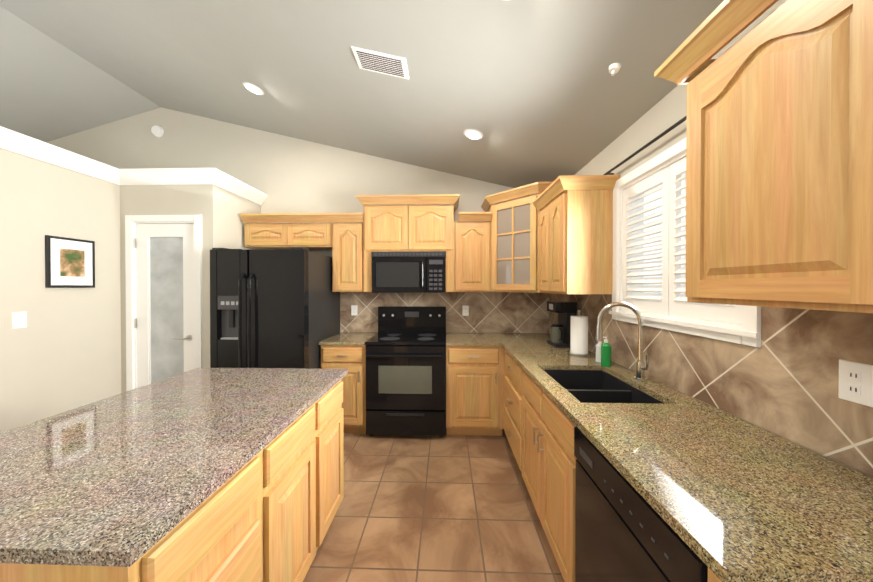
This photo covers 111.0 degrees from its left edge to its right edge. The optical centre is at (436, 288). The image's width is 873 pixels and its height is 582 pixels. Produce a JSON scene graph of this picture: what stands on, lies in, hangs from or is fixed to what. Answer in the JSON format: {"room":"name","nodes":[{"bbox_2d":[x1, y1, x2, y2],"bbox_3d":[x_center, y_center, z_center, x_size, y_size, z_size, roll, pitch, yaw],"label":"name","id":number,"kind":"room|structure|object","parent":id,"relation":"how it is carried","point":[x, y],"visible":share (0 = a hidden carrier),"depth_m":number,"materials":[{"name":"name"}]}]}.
{"room":"kitchen","nodes":[
{"label":"kitchen","id":0,"kind":"room"},
{"bbox_2d":[0,148,120,432],"bbox_3d":[-3.101,0.217,0.115,0.120,2.440,5.400,0,0,2],"label":"wall","id":1,"kind":"structure","parent":0,"point":[60,352],"depth_m":2.32,"materials":[{"name":"paint"}]},
{"bbox_2d":[12,312,26,328],"bbox_3d":[-2.971,0.222,2.142,0.014,0.116,0.072,0,0,2],"label":"light switch","id":2,"kind":"object","parent":1,"relation":"attached to","point":[19,319],"visible":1,"depth_m":2.14,"materials":[{"name":"white plastic"}]},
{"bbox_2d":[0,126,119,184],"bbox_3d":[-2.998,-1.008,0.108,0.085,0.120,5.390,0,0,2],"label":"crown molding","id":3,"kind":"structure","parent":1,"relation":"attached to","point":[20,143],"depth_m":2.30,"materials":[{"name":"white wood"}]},
{"bbox_2d":[45,235,94,287],"bbox_3d":[-2.959,-0.210,2.434,0.020,0.400,0.310,0,0,2],"label":"picture frame","id":4,"kind":"object","parent":1,"relation":"attached to","point":[69,262],"visible":0.91,"depth_m":2.41,"materials":[{"name":"black"}]},
{"bbox_2d":[120,184,260,392],"bbox_3d":[-2.562,0.179,3.159,1.010,2.470,0.718,0,0,2],"label":"wall","id":5,"kind":"structure","parent":0,"point":[219,209],"depth_m":2.80,"materials":[{"name":"paint"}]},
{"bbox_2d":[125,215,202,390],"bbox_3d":[-2.533,0.364,2.824,0.720,2.105,0.153,0,0,2],"label":"door","id":6,"kind":"structure","parent":5,"relation":"attached to","point":[164,302],"depth_m":2.81,"materials":[{"name":"white wood"}]},
{"bbox_2d":[120,168,223,185],"bbox_3d":[-2.427,-1.028,2.744,0.885,0.120,0.085,0,0,2],"label":"crown molding","id":7,"kind":"structure","parent":5,"relation":"attached to","point":[144,176],"depth_m":2.74,"materials":[{"name":"white"}]},
{"bbox_2d":[218,173,267,204],"bbox_3d":[-2.015,-1.031,3.137,0.085,0.120,0.706,0,0,2],"label":"crown molding","id":8,"kind":"structure","parent":5,"relation":"attached to","point":[231,184],"depth_m":3.11,"materials":[{"name":"white wood"}]},
{"bbox_2d":[46,107,536,332],"bbox_3d":[-3.114,-0.387,3.608,9.100,3.595,0.150,0,0,2],"label":"wall","id":9,"kind":"structure","parent":0,"point":[286,174],"depth_m":3.49,"materials":[{"name":"paint"}]},
{"bbox_2d":[151,125,163,136],"bbox_3d":[-3.267,-1.848,3.509,0.130,0.130,0.034,0,0,2],"label":"smoke detector","id":10,"kind":"object","parent":9,"relation":"attached to","point":[157,131],"visible":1,"depth_m":3.49,"materials":[{"name":"white plastic"}]},
{"bbox_2d":[244,222,331,250],"bbox_3d":[-1.555,-0.569,3.307,0.935,0.255,0.347,0,0,2],"label":"upper cabinet","id":11,"kind":"object","parent":9,"relation":"attached to","point":[314,236],"visible":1,"depth_m":3.14,"materials":[{"name":"brown wood"}]},
{"bbox_2d":[331,221,363,291],"bbox_3d":[-0.918,-0.334,3.290,0.339,0.725,0.347,0,0,2],"label":"upper cabinet","id":12,"kind":"object","parent":9,"relation":"attached to","point":[347,252],"depth_m":3.12,"materials":[{"name":"brown wood"}]},
{"bbox_2d":[356,194,459,291],"bbox_3d":[-0.284,-0.459,3.225,1.045,0.975,0.435,0,0,2],"label":"upper cabinet","id":13,"kind":"object","parent":9,"relation":"attached to","point":[408,228],"visible":0.96,"depth_m":3.07,"materials":[{"name":"brown wood"}]},
{"bbox_2d":[371,252,445,292],"bbox_3d":[-0.279,-0.171,3.227,0.760,0.420,0.436,0,0,2],"label":"microwave","id":14,"kind":"object","parent":13,"relation":"attached to","point":[408,272],"visible":1,"depth_m":3.05,"materials":[{"name":"black metal"}]},
{"bbox_2d":[340,292,548,332],"bbox_3d":[0.082,0.252,3.436,2.399,0.489,0.008,0,0,2],"label":"backsplash","id":15,"kind":"structure","parent":9,"relation":"attached to","point":[508,312],"depth_m":3.42,"materials":[{"name":"brown tile"}]},
{"bbox_2d":[351,305,356,314],"bbox_3d":[-0.948,0.247,3.459,0.072,0.116,0.008,0,0,2],"label":"electrical outlet","id":16,"kind":"object","parent":15,"relation":"attached to","point":[353,309],"visible":1,"depth_m":3.46,"materials":[{"name":"white plastic"}]},
{"bbox_2d":[462,306,468,315],"bbox_3d":[0.332,0.247,3.420,0.072,0.116,0.008,0,0,2],"label":"electrical outlet","id":17,"kind":"object","parent":15,"relation":"attached to","point":[465,310],"visible":1,"depth_m":3.42,"materials":[{"name":"white plastic"}]},
{"bbox_2d":[454,212,491,291],"bbox_3d":[0.371,-0.374,3.221,0.379,0.805,0.405,0,0,2],"label":"upper cabinet","id":18,"kind":"object","parent":9,"relation":"attached to","point":[472,256],"visible":1,"depth_m":3.08,"materials":[{"name":"brown wood"}]},
{"bbox_2d":[481,182,566,292],"bbox_3d":[0.883,-0.457,3.023,0.769,0.975,0.769,0,0,2],"label":"upper cabinet","id":19,"kind":"object","parent":9,"relation":"attached to","point":[514,240],"visible":0.6,"depth_m":2.86,"materials":[{"name":"brown wood"}]},
{"bbox_2d":[0,0,723,193],"bbox_3d":[-3.135,-1.572,0.463,9.250,1.377,6.520,0,0,2],"label":"ceiling","id":20,"kind":"structure","parent":0,"point":[532,91],"depth_m":2.10,"materials":[{"name":"paint"}]},
{"bbox_2d":[242,82,263,94],"bbox_3d":[-1.570,-1.718,2.575,0.160,0.038,0.164,0,0,2],"label":"recessed light","id":21,"kind":"object","parent":20,"relation":"in","point":[253,88],"visible":1,"depth_m":2.56,"materials":[{"name":"white"}]},
{"bbox_2d":[351,46,408,78],"bbox_3d":[-0.345,-1.412,1.880,0.331,0.086,0.180,0,0,2],"label":"ceiling vent","id":22,"kind":"object","parent":20,"relation":"in","point":[382,63],"visible":1,"depth_m":1.86,"materials":[{"name":"white metal"}]},
{"bbox_2d":[464,129,482,139],"bbox_3d":[0.303,-1.268,2.462,0.160,0.038,0.164,0,0,2],"label":"recessed light","id":23,"kind":"object","parent":20,"relation":"in","point":[473,134],"visible":1,"depth_m":2.45,"materials":[{"name":"white"}]},
{"bbox_2d":[609,63,620,75],"bbox_3d":[0.894,-1.095,1.504,0.054,0.047,0.056,0,0,2],"label":"smoke detector","id":24,"kind":"object","parent":20,"relation":"attached to","point":[614,68],"visible":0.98,"depth_m":1.49,"materials":[{"name":"white plastic"}]},
{"bbox_2d":[303,428,563,581],"bbox_3d":[-3.135,1.484,0.486,9.250,0.100,6.520,0,0,2],"label":"floor","id":25,"kind":"structure","parent":0,"point":[446,508],"depth_m":1.86,"materials":[{"name":"tile"}]},
{"bbox_2d":[0,441,271,581],"bbox_3d":[-1.072,0.989,0.852,0.930,0.884,0.436,0,0,2],"label":"base cabinet","id":26,"kind":"object","parent":25,"relation":"on","point":[267,513],"depth_m":0.83,"materials":[{"name":"brown wood"}]},
{"bbox_2d":[210,247,339,368],"bbox_3d":[-1.537,0.517,2.994,0.840,1.757,0.935,0,0,2],"label":"refrigerator","id":27,"kind":"object","parent":25,"relation":"on","point":[274,308],"visible":0.48,"depth_m":2.59,"materials":[{"name":"black metal"}]},
{"bbox_2d":[272,399,323,581],"bbox_3d":[-1.059,0.986,1.284,0.930,0.884,0.430,0,0,2],"label":"base cabinet","id":28,"kind":"object","parent":25,"relation":"on","point":[297,513],"depth_m":1.28,"materials":[{"name":"brown wood"}]},
{"bbox_2d":[320,379,343,536],"bbox_3d":[-1.047,0.983,1.699,0.930,0.884,0.400,0,0,2],"label":"base cabinet","id":29,"kind":"object","parent":25,"relation":"on","point":[331,410],"depth_m":1.68,"materials":[{"name":"brown wood"}]},
{"bbox_2d":[0,368,347,566],"bbox_3d":[-1.070,0.528,1.266,0.970,0.030,1.320,0,0,2],"label":"countertop","id":30,"kind":"structure","parent":29,"relation":"on","point":[129,478],"depth_m":0.92,"materials":[{"name":"stone"}]},
{"bbox_2d":[321,345,365,433],"bbox_3d":[-0.882,0.972,3.138,0.432,0.885,0.654,0,0,2],"label":"base cabinet","id":31,"kind":"object","parent":25,"relation":"on","point":[351,359],"visible":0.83,"depth_m":2.85,"materials":[{"name":"brown wood"}]},
{"bbox_2d":[319,332,377,344],"bbox_3d":[-0.885,0.514,3.146,0.440,0.030,0.630,0,0,2],"label":"countertop","id":32,"kind":"structure","parent":31,"relation":"on","point":[343,338],"depth_m":3.03,"materials":[{"name":"stone"}]},
{"bbox_2d":[365,306,445,436],"bbox_3d":[-0.284,0.807,3.093,0.764,1.215,0.701,0,0,2],"label":"range","id":33,"kind":"object","parent":25,"relation":"on","point":[405,370],"visible":1,"depth_m":2.81,"materials":[{"name":"black metal"}]},
{"bbox_2d":[446,346,503,435],"bbox_3d":[0.371,0.972,3.100,0.542,0.885,0.654,0,0,2],"label":"base cabinet","id":34,"kind":"object","parent":25,"relation":"on","point":[474,390],"visible":1,"depth_m":2.81,"materials":[{"name":"brown wood"}]},
{"bbox_2d":[446,332,498,345],"bbox_3d":[0.352,0.515,3.109,0.504,0.030,0.630,0,0,2],"label":"countertop","id":35,"kind":"structure","parent":34,"relation":"on","point":[452,339],"depth_m":2.97,"materials":[{"name":"stone"}]},
{"bbox_2d":[504,350,548,468],"bbox_3d":[0.922,0.977,2.449,0.638,0.884,0.719,0,0,2],"label":"base cabinet","id":36,"kind":"object","parent":25,"relation":"on","point":[518,384],"depth_m":2.30,"materials":[{"name":"brown wood"}]},
{"bbox_2d":[491,333,872,581],"bbox_3d":[0.903,0.523,1.976,0.650,0.030,2.860,0,0,2],"label":"countertop","id":37,"kind":"structure","parent":36,"relation":"on","point":[727,497],"depth_m":0.81,"materials":[{"name":"stone"}]},
{"bbox_2d":[547,301,576,347],"bbox_3d":[1.108,0.308,2.669,0.182,0.390,0.220,0,0,2],"label":"coffee maker","id":38,"kind":"object","parent":37,"relation":"on","point":[560,330],"visible":0.98,"depth_m":2.60,"materials":[{"name":"black plastic"}]},
{"bbox_2d":[569,310,589,356],"bbox_3d":[1.098,0.333,2.309,0.150,0.345,0.150,0,0,2],"label":"paper towel","id":39,"kind":"object","parent":37,"relation":"on","point":[578,335],"visible":1,"depth_m":2.26,"materials":[{"name":"white paper"}]},
{"bbox_2d":[596,341,601,361],"bbox_3d":[1.139,0.425,2.099,0.055,0.164,0.052,0,0,2],"label":"soap bottle","id":40,"kind":"object","parent":37,"relation":"on","point":[598,351],"visible":0.54,"depth_m":2.08,"materials":[{"name":"white plastic"}]},
{"bbox_2d":[544,370,664,403],"bbox_3d":[0.876,0.641,1.673,0.449,0.199,0.674,0,0,2],"label":"sink","id":41,"kind":"object","parent":37,"relation":"in","point":[591,386],"visible":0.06,"depth_m":1.81,"materials":[{"name":"black"}]},
{"bbox_2d":[601,337,610,366],"bbox_3d":[1.118,0.411,1.979,0.059,0.194,0.060,0,0,2],"label":"soap bottle","id":42,"kind":"object","parent":37,"relation":"on","point":[605,353],"visible":0.9,"depth_m":1.96,"materials":[{"name":"green plastic"}]},
{"bbox_2d":[595,302,648,381],"bbox_3d":[1.048,0.291,1.675,0.255,0.438,0.161,0,0,2],"label":"faucet","id":43,"kind":"object","parent":37,"relation":"on","point":[641,368],"visible":1,"depth_m":1.68,"materials":[{"name":"silver metal"}]},
{"bbox_2d":[520,398,721,581],"bbox_3d":[0.897,1.095,1.653,0.638,0.660,0.875,0,0,2],"label":"base cabinet","id":44,"kind":"object","parent":25,"relation":"on","point":[539,425],"depth_m":1.48,"materials":[{"name":"brown wood"}]},
{"bbox_2d":[574,427,707,581],"bbox_3d":[0.865,0.991,0.905,0.641,0.881,0.610,0,0,2],"label":"dishwasher","id":45,"kind":"object","parent":25,"relation":"on","point":[625,531],"visible":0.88,"depth_m":0.91,"materials":[{"name":"black metal"}]},
{"bbox_2d":[575,0,872,477],"bbox_3d":[1.263,0.175,0.342,0.150,2.520,6.120,0,0,2],"label":"wall","id":46,"kind":"structure","parent":0,"point":[667,111],"depth_m":1.71,"materials":[{"name":"paint"}]},
{"bbox_2d":[532,175,619,293],"bbox_3d":[1.044,-0.367,2.359,0.405,0.805,0.662,0,0,2],"label":"upper cabinet","id":47,"kind":"object","parent":46,"relation":"attached to","point":[575,250],"visible":1,"depth_m":2.09,"materials":[{"name":"brown wood"}]},
{"bbox_2d":[603,115,686,174],"bbox_3d":[1.197,-0.804,1.597,0.058,0.017,1.100,0,0,2],"label":"curtain rod","id":48,"kind":"object","parent":46,"relation":"attached to","point":[676,124],"visible":0.42,"depth_m":1.66,"materials":[{"name":"black"}]},
{"bbox_2d":[609,137,761,347],"bbox_3d":[1.284,-0.259,1.599,0.184,0.950,1.000,0,0,2],"label":"window","id":49,"kind":"structure","parent":46,"relation":"in","point":[747,331],"depth_m":1.63,"materials":[{"name":"white wood"}]},
{"bbox_2d":[623,157,741,323],"bbox_3d":[1.253,-0.259,1.600,0.050,0.798,0.828,0,0,2],"label":"window shutters","id":50,"kind":"object","parent":49,"relation":"attached to","point":[671,299],"visible":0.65,"depth_m":1.64,"materials":[{"name":"white wood"}]},
{"bbox_2d":[549,293,872,476],"bbox_3d":[1.233,0.263,1.950,0.008,0.489,2.891,0,0,2],"label":"backsplash","id":51,"kind":"structure","parent":46,"relation":"attached to","point":[783,381],"depth_m":1.05,"materials":[{"name":"brown tile"}]},
{"bbox_2d":[838,359,872,406],"bbox_3d":[1.192,0.266,0.855,0.008,0.116,0.072,0,0,2],"label":"outlet","id":52,"kind":"object","parent":51,"relation":"attached to","point":[855,382],"visible":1,"depth_m":0.85,"materials":[{"name":"white plastic"}]},
{"bbox_2d":[654,0,872,312],"bbox_3d":[0.990,-0.374,0.575,0.405,0.845,1.058,0,0,2],"label":"upper cabinet","id":53,"kind":"object","parent":46,"relation":"attached to","point":[779,176],"visible":1,"depth_m":0.74,"materials":[{"name":"brown wood"}]},
{"label":"outside","id":54,"kind":"structure","parent":0,"visible":0},
{"bbox_2d":[643,174,684,300],"bbox_3d":[1.682,-0.259,1.587,0.010,2.430,2.460,0,0,2],"label":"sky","id":55,"kind":"structure","parent":54,"point":[658,209],"depth_m":2.33,"materials":[{"name":"white"}]}
]}

